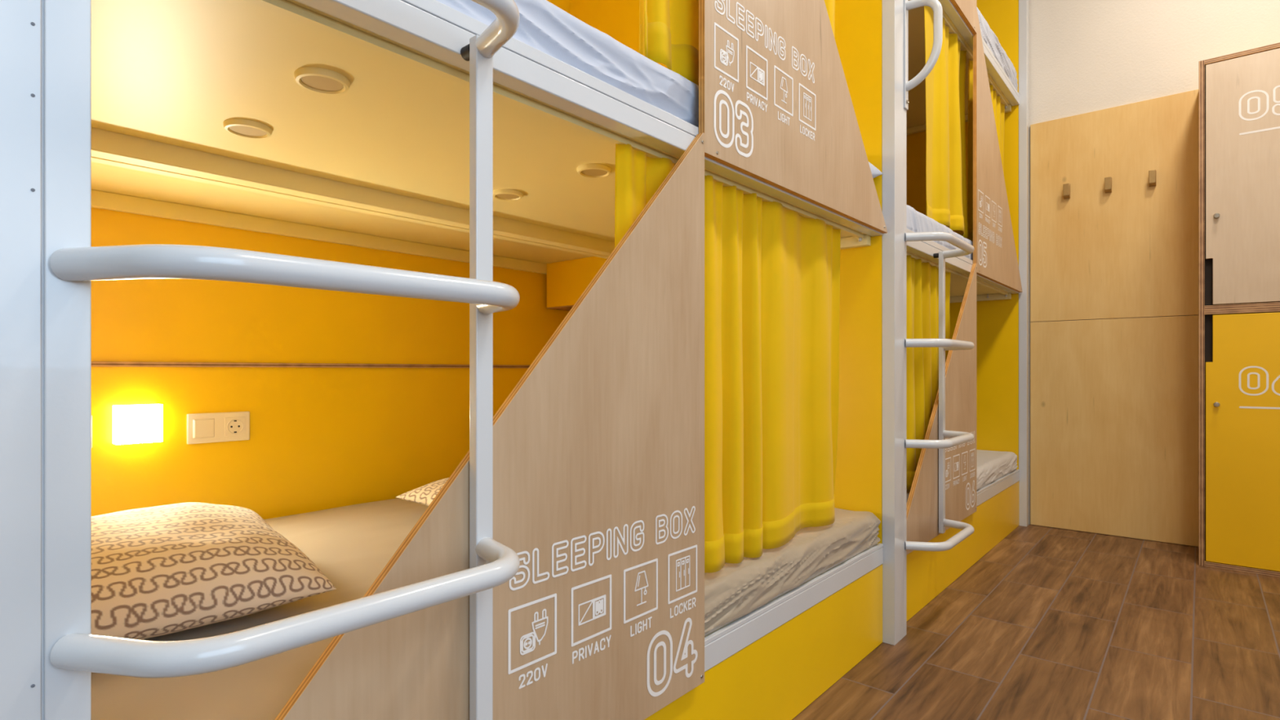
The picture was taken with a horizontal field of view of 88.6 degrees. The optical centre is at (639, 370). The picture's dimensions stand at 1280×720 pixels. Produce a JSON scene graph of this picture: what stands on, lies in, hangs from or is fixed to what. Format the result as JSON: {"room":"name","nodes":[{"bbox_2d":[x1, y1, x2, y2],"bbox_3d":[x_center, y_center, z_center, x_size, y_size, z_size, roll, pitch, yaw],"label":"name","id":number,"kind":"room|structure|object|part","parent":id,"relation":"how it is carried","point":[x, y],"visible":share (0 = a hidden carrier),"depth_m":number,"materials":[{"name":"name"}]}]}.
{"room":"dormitory","nodes":[
{"label":"dormitory","id":0,"kind":"room"},
{"bbox_2d":[91,0,569,519],"bbox_3d":[-0.983,-0.877,2.306,0.086,3.578,6.186,0,0,41],"label":"wall","id":1,"kind":"structure","parent":0,"point":[321,438],"depth_m":2.08,"materials":[{"name":"yellow paint"}]},
{"bbox_2d":[91,415,92,448],"bbox_3d":[-1.457,0.159,1.673,0.013,0.087,0.093,0,0,41],"label":"switch plate","id":2,"kind":"object","parent":1,"relation":"attached to","point":[91,415],"visible":0.09,"depth_m":1.71,"materials":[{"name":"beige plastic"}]},
{"bbox_2d":[112,404,162,444],"bbox_3d":[-1.354,0.143,1.768,0.047,0.102,0.102,0,0,41],"label":"wall lamp","id":3,"kind":"object","parent":1,"relation":"attached to","point":[143,423],"visible":1,"depth_m":1.75,"materials":[{"name":"white plastic"}]},
{"bbox_2d":[186,411,249,444],"bbox_3d":[-1.237,0.167,1.930,0.013,0.087,0.162,0,0,41],"label":"switch plate","id":4,"kind":"object","parent":1,"relation":"attached to","point":[218,427],"visible":1,"depth_m":1.93,"materials":[{"name":"beige plastic"}]},
{"bbox_2d":[91,361,530,368],"bbox_3d":[-0.955,-0.017,2.266,0.007,0.014,1.948,0,0,41],"label":"trim","id":5,"kind":"structure","parent":1,"relation":"attached to","point":[156,364],"depth_m":2.04,"materials":[{"name":"brown wood"}]},
{"bbox_2d":[791,524,1279,719],"bbox_3d":[0.459,0.886,1.074,3.707,0.052,6.186,0,0,41],"label":"floor","id":6,"kind":"structure","parent":0,"point":[1049,623],"depth_m":2.08,"materials":[{"name":"brown wood"}]},
{"bbox_2d":[0,0,91,719],"bbox_3d":[-0.525,-0.839,0.535,0.040,3.397,0.114,0,0,41],"label":"post","id":7,"kind":"object","parent":6,"relation":"on","point":[46,45],"visible":1,"depth_m":0.54,"materials":[{"name":"white metal"}]},
{"bbox_2d":[49,0,519,719],"bbox_3d":[-0.313,0.080,0.689,0.153,1.053,0.451,0,0,41],"label":"ladder","id":8,"kind":"object","parent":7,"relation":"attached to","point":[492,563],"visible":1,"depth_m":0.66,"materials":[{"name":"white metal"}]},
{"bbox_2d":[569,0,882,543],"bbox_3d":[0.257,-0.830,2.585,1.434,3.379,0.109,0,0,41],"label":"partition panel","id":9,"kind":"object","parent":6,"relation":"on","point":[858,24],"visible":0.2,"depth_m":2.13,"materials":[{"name":"yellow paint"}]},
{"bbox_3d":[0.092,-1.645,1.369,0.021,0.021,1.952,0,0,40],"label":"rail","id":10,"kind":"object","parent":9,"relation":"attached to","visible":0},
{"bbox_2d":[639,0,835,85],"bbox_3d":[0.292,-1.114,1.605,0.057,1.041,0.927,0,0,41],"label":"curtain","id":11,"kind":"object","parent":10,"relation":"hanging from","point":[668,29],"visible":0.16,"depth_m":1.36,"materials":[{"name":"yellow fabric"}]},
{"bbox_2d":[644,564,882,719],"bbox_3d":[0.128,0.736,1.341,0.021,0.247,1.948,0,0,41],"label":"board","id":12,"kind":"object","parent":6,"relation":"on","point":[777,676],"visible":0.72,"depth_m":1.62,"materials":[{"name":"yellow paint"}]},
{"bbox_2d":[704,542,883,671],"bbox_3d":[-0.401,0.579,1.792,1.414,0.064,1.948,0,0,41],"label":"frame","id":13,"kind":"object","parent":12,"relation":"on","point":[725,642],"visible":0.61,"depth_m":1.58,"materials":[{"name":"white metal"}]},
{"bbox_2d":[91,497,880,719],"bbox_3d":[-0.401,0.494,1.791,1.409,0.105,1.938,0,0,41],"label":"mattress","id":14,"kind":"object","parent":13,"relation":"on","point":[351,545],"visible":0.22,"depth_m":1.43,"materials":[{"name":"white fabric"}]},
{"bbox_2d":[91,502,336,639],"bbox_3d":[-0.927,0.362,1.238,0.490,0.160,0.558,0,0,-44],"label":"pillow","id":15,"kind":"object","parent":14,"relation":"on","point":[162,570],"visible":0.76,"depth_m":1.12,"materials":[{"name":"fabric"}]},
{"bbox_2d":[395,477,448,506],"bbox_3d":[-0.401,0.392,2.152,0.429,0.110,0.619,0,0,35],"label":"pillow","id":16,"kind":"object","parent":14,"relation":"on","point":[424,495],"visible":0.09,"depth_m":2.00,"materials":[{"name":"fabric"}]},
{"bbox_2d":[274,133,704,719],"bbox_3d":[-0.183,0.073,0.946,0.017,1.087,0.942,0,0,41],"label":"panel","id":17,"kind":"object","parent":13,"relation":"attached to","point":[598,446],"visible":0.98,"depth_m":1.05,"materials":[{"name":"brown wood"}]},
{"bbox_2d":[882,0,942,645],"bbox_3d":[0.866,-0.839,2.077,0.151,3.397,0.128,0,0,41],"label":"post","id":18,"kind":"object","parent":6,"relation":"on","point":[894,113],"depth_m":2.07,"materials":[{"name":"white metal"}]},
{"bbox_2d":[91,0,883,274],"bbox_3d":[-0.410,-0.440,1.801,1.439,0.093,1.948,0,0,41],"label":"frame","id":19,"kind":"object","parent":18,"relation":"attached to","point":[382,163],"visible":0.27,"depth_m":1.19,"materials":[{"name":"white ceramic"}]},
{"bbox_2d":[222,119,271,138],"bbox_3d":[-0.696,-0.428,1.164,0.075,0.010,0.075,0,0,41],"label":"round vent","id":20,"kind":"object","parent":19,"relation":"attached to","point":[241,127],"visible":1,"depth_m":1.16,"materials":[{"name":"beige plastic"}]},
{"bbox_3d":[-0.950,-0.447,2.261,0.020,0.043,1.948,0,0,40],"label":"wall rail","id":21,"kind":"part","parent":19,"relation":"part of","materials":[{"name":"beige laminate"}]},
{"bbox_2d":[293,66,350,94],"bbox_3d":[-0.470,-0.428,0.972,0.075,0.010,0.075,0,0,41],"label":"round vent","id":22,"kind":"object","parent":19,"relation":"attached to","point":[319,80],"visible":1,"depth_m":0.96,"materials":[{"name":"beige plastic"}]},
{"bbox_2d":[493,189,523,200],"bbox_3d":[-0.323,-0.428,1.600,0.075,0.010,0.075,0,0,41],"label":"round vent","id":23,"kind":"object","parent":19,"relation":"attached to","point":[501,194],"visible":0.99,"depth_m":1.59,"materials":[{"name":"beige plastic"}]},
{"bbox_2d":[435,0,698,127],"bbox_3d":[-0.403,-0.539,1.794,1.402,0.103,1.938,0,0,41],"label":"mattress","id":24,"kind":"object","parent":19,"relation":"on","point":[544,26],"visible":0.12,"depth_m":1.12,"materials":[{"name":"white fabric"}]},
{"bbox_2d":[868,161,882,178],"bbox_3d":[0.503,-0.648,2.178,0.542,0.119,0.181,0,0,41],"label":"pillow","id":25,"kind":"object","parent":24,"relation":"on","point":[875,172],"visible":0.02,"depth_m":2.06,"materials":[{"name":"white fabric"}]},
{"bbox_2d":[546,256,607,311],"bbox_3d":[-0.224,-0.370,2.820,0.357,0.197,0.154,0,0,41],"label":"box","id":26,"kind":"object","parent":19,"relation":"attached to","point":[567,280],"visible":0.39,"depth_m":2.79,"materials":[{"name":"yellow paint"}]},
{"bbox_3d":[0.123,-0.447,1.345,0.037,0.037,1.948,0,0,40],"label":"rail","id":27,"kind":"part","parent":19,"relation":"part of","materials":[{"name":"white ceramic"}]},
{"bbox_2d":[577,163,611,177],"bbox_3d":[-0.098,-0.428,1.408,0.075,0.010,0.075,0,0,41],"label":"round vent","id":28,"kind":"object","parent":19,"relation":"attached to","point":[593,170],"visible":1,"depth_m":1.40,"materials":[{"name":"beige plastic"}]},
{"bbox_2d":[614,143,840,573],"bbox_3d":[0.275,0.009,1.585,0.059,0.864,0.988,0,0,41],"label":"curtain","id":29,"kind":"object","parent":19,"relation":"hanging from","point":[772,271],"visible":0.7,"depth_m":1.58,"materials":[{"name":"yellow fabric"}]},
{"bbox_2d":[698,0,887,233],"bbox_3d":[0.448,-1.010,1.684,0.017,1.154,1.001,0,0,41],"label":"panel","id":30,"kind":"object","parent":19,"relation":"attached to","point":[776,108],"visible":1,"depth_m":1.55,"materials":[{"name":"brown wood"}]},
{"bbox_3d":[0.465,-0.415,2.314,0.695,0.033,0.028,0,0,40],"label":"cross rail","id":31,"kind":"part","parent":19,"relation":"part of","materials":[{"name":"beige laminate"}]},
{"bbox_3d":[0.861,-1.038,2.124,0.006,0.383,0.028,0,0,40],"label":"mounting plate","id":32,"kind":"part","parent":18,"relation":"part of","materials":[{"name":"white metal"}]},
{"bbox_3d":[0.904,-1.038,2.097,0.116,0.383,0.028,0,0,31],"label":"grab handle","id":33,"kind":"part","parent":18,"relation":"part of","materials":[{"name":"white metal"}]},
{"bbox_2d":[905,231,974,551],"bbox_3d":[1.031,0.080,2.262,0.153,1.053,0.451,0,0,41],"label":"ladder","id":34,"kind":"object","parent":18,"relation":"attached to","point":[955,437],"visible":0.99,"depth_m":2.30,"materials":[{"name":"white metal"}]},
{"bbox_2d":[906,0,1018,469],"bbox_3d":[1.580,-0.830,4.135,1.434,3.379,0.070,0,0,41],"label":"partition panel","id":35,"kind":"object","parent":6,"relation":"on","point":[997,321],"visible":0.18,"depth_m":3.71,"materials":[{"name":"yellow paint"}]},
{"bbox_2d":[906,481,1018,622],"bbox_3d":[1.466,0.736,2.908,0.021,0.247,1.937,0,0,41],"label":"board","id":36,"kind":"object","parent":6,"relation":"on","point":[928,573],"visible":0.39,"depth_m":2.73,"materials":[{"name":"yellow paint"}]},
{"bbox_2d":[976,469,1019,506],"bbox_3d":[0.938,0.579,3.359,1.414,0.064,1.937,0,0,41],"label":"frame","id":37,"kind":"object","parent":36,"relation":"on","point":[984,494],"visible":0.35,"depth_m":3.24,"materials":[{"name":"white metal"}]},
{"bbox_2d":[906,263,977,555],"bbox_3d":[1.163,0.073,2.521,0.017,1.087,0.956,0,0,41],"label":"panel","id":38,"kind":"object","parent":37,"relation":"attached to","point":[922,503],"visible":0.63,"depth_m":2.63,"materials":[{"name":"brown wood"}]},
{"bbox_2d":[906,449,1017,503],"bbox_3d":[0.938,0.497,3.359,1.410,0.099,1.928,0,0,41],"label":"mattress","id":39,"kind":"object","parent":37,"relation":"on","point":[991,465],"visible":0.16,"depth_m":3.31,"materials":[{"name":"white fabric"}]},
{"bbox_2d":[1018,0,1028,526],"bbox_3d":[2.136,-0.839,3.651,0.040,3.397,0.061,0,0,41],"label":"post","id":40,"kind":"object","parent":6,"relation":"on","point":[1023,4],"visible":1,"depth_m":3.63,"materials":[{"name":"white metal"}]},
{"bbox_2d":[906,0,1019,135],"bbox_3d":[0.928,-1.486,3.367,1.439,0.093,1.937,0,0,41],"label":"frame","id":41,"kind":"object","parent":40,"relation":"attached to","point":[997,77],"visible":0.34,"depth_m":3.20,"materials":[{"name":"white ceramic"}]},
{"bbox_2d":[924,5,968,237],"bbox_3d":[1.295,-1.030,2.779,0.080,0.863,0.588,0,0,41],"label":"curtain","id":42,"kind":"object","parent":41,"relation":"hanging from","point":[945,156],"visible":0.94,"depth_m":2.73,"materials":[{"name":"yellow fabric"}]},
{"bbox_3d":[1.800,-1.462,3.877,0.695,0.033,0.028,0,0,40],"label":"cross rail","id":43,"kind":"part","parent":41,"relation":"part of","materials":[{"name":"laminate"}]},
{"bbox_2d":[950,0,976,34],"bbox_3d":[1.163,-2.000,2.521,0.017,1.039,0.956,0,0,41],"label":"panel","id":44,"kind":"object","parent":41,"relation":"attached to","point":[966,9],"visible":1,"depth_m":2.78,"materials":[{"name":"brown wood"}]},
{"bbox_3d":[1.461,-1.493,2.912,0.037,0.037,1.937,0,0,40],"label":"rail","id":45,"kind":"part","parent":41,"relation":"part of","materials":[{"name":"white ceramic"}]},
{"bbox_2d":[967,58,1004,241],"bbox_3d":[1.773,-1.030,3.337,0.050,0.864,0.703,0,0,39],"label":"curtain","id":46,"kind":"object","parent":41,"relation":"hanging from","point":[998,108],"visible":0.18,"depth_m":3.09,"materials":[{"name":"yellow fabric"}]},
{"bbox_2d":[976,6,1017,90],"bbox_3d":[0.938,-1.605,3.360,1.410,0.142,1.928,0,0,41],"label":"mattress","id":47,"kind":"object","parent":41,"relation":"on","point":[988,35],"visible":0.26,"depth_m":3.26,"materials":[{"name":"white fabric"}]},
{"bbox_2d":[906,228,1019,302],"bbox_3d":[0.928,-0.440,3.367,1.439,0.093,1.937,0,0,41],"label":"frame","id":48,"kind":"object","parent":40,"relation":"attached to","point":[959,267],"visible":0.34,"depth_m":2.90,"materials":[{"name":"beige wood"}]},
{"bbox_2d":[906,254,951,489],"bbox_3d":[1.074,0.006,2.519,0.070,0.858,0.791,0,0,41],"label":"curtain","id":49,"kind":"object","parent":48,"relation":"hanging from","point":[922,278],"visible":0.46,"depth_m":2.48,"materials":[{"name":"yellow fabric"}]},
{"bbox_2d":[906,204,973,260],"bbox_3d":[0.938,-0.539,3.360,1.411,0.103,1.928,0,0,41],"label":"mattress","id":50,"kind":"object","parent":48,"relation":"on","point":[916,221],"visible":0.1,"depth_m":2.43,"materials":[{"name":"white fabric"}]},
{"bbox_3d":[1.800,-0.415,3.877,0.695,0.033,0.028,0,0,40],"label":"cross rail","id":51,"kind":"part","parent":48,"relation":"part of","materials":[{"name":"beige laminate"}]},
{"bbox_2d":[973,9,1022,292],"bbox_3d":[1.791,-1.010,3.257,0.017,1.154,0.978,0,0,41],"label":"panel","id":52,"kind":"object","parent":48,"relation":"attached to","point":[994,253],"visible":1,"depth_m":3.04,"materials":[{"name":"brown wood"}]},
{"bbox_2d":[1198,306,1279,577],"bbox_3d":[2.761,0.297,2.888,0.458,1.126,0.406,0,0,41],"label":"locker","id":53,"kind":"object","parent":6,"relation":"on","point":[1239,348],"visible":1,"depth_m":2.81,"materials":[{"name":"yellow wood"}]},
{"bbox_3d":[2.507,0.147,2.852,0.022,0.022,0.021,0,0,40],"label":"knob","id":54,"kind":"part","parent":53,"relation":"part of","materials":[{"name":"metal"}]},
{"bbox_2d":[1198,42,1279,310],"bbox_3d":[2.761,-0.817,2.888,0.458,1.100,0.406,0,0,41],"label":"locker","id":55,"kind":"object","parent":53,"relation":"on","point":[1239,92],"visible":0.98,"depth_m":2.81,"materials":[{"name":"brown wood"}]},
{"bbox_3d":[2.507,-0.672,2.852,0.022,0.022,0.021,0,0,40],"label":"knob","id":56,"kind":"part","parent":55,"relation":"part of","materials":[{"name":"metal"}]},
{"bbox_2d":[1028,0,1279,524],"bbox_3d":[2.496,-0.877,3.459,3.879,3.578,0.086,0,0,41],"label":"wall","id":57,"kind":"structure","parent":0,"point":[1085,56],"depth_m":3.40,"materials":[{"name":"beige paint"}]},
{"bbox_2d":[1030,315,1198,546],"bbox_3d":[2.627,0.294,3.280,1.176,1.127,0.013,0,0,41],"label":"wall panel","id":58,"kind":"object","parent":57,"relation":"attached to","point":[1114,402],"visible":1,"depth_m":3.41,"materials":[{"name":"brown wood"}]},
{"bbox_2d":[1030,88,1198,321],"bbox_3d":[2.627,-0.822,3.280,1.176,1.099,0.013,0,0,41],"label":"wall panel","id":59,"kind":"object","parent":57,"relation":"attached to","point":[1131,251],"visible":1,"depth_m":3.41,"materials":[{"name":"brown wood"}]},
{"bbox_2d":[1062,182,1070,199],"bbox_3d":[2.297,-0.968,3.530,0.028,0.077,0.036,0,0,41],"label":"coat hook","id":60,"kind":"object","parent":59,"relation":"attached to","point":[1066,187],"visible":1,"depth_m":3.52,"materials":[{"name":"brown wood"}]},
{"bbox_2d":[1104,177,1111,193],"bbox_3d":[2.435,-0.968,3.412,0.028,0.077,0.036,0,0,41],"label":"coat hook","id":61,"kind":"object","parent":59,"relation":"attached to","point":[1108,180],"visible":1,"depth_m":3.40,"materials":[{"name":"brown wood"}]},
{"bbox_2d":[1148,169,1155,186],"bbox_3d":[2.574,-0.968,3.294,0.028,0.077,0.036,0,0,41],"label":"coat hook","id":62,"kind":"object","parent":59,"relation":"attached to","point":[1152,174],"visible":1,"depth_m":3.28,"materials":[{"name":"brown wood"}]}
]}

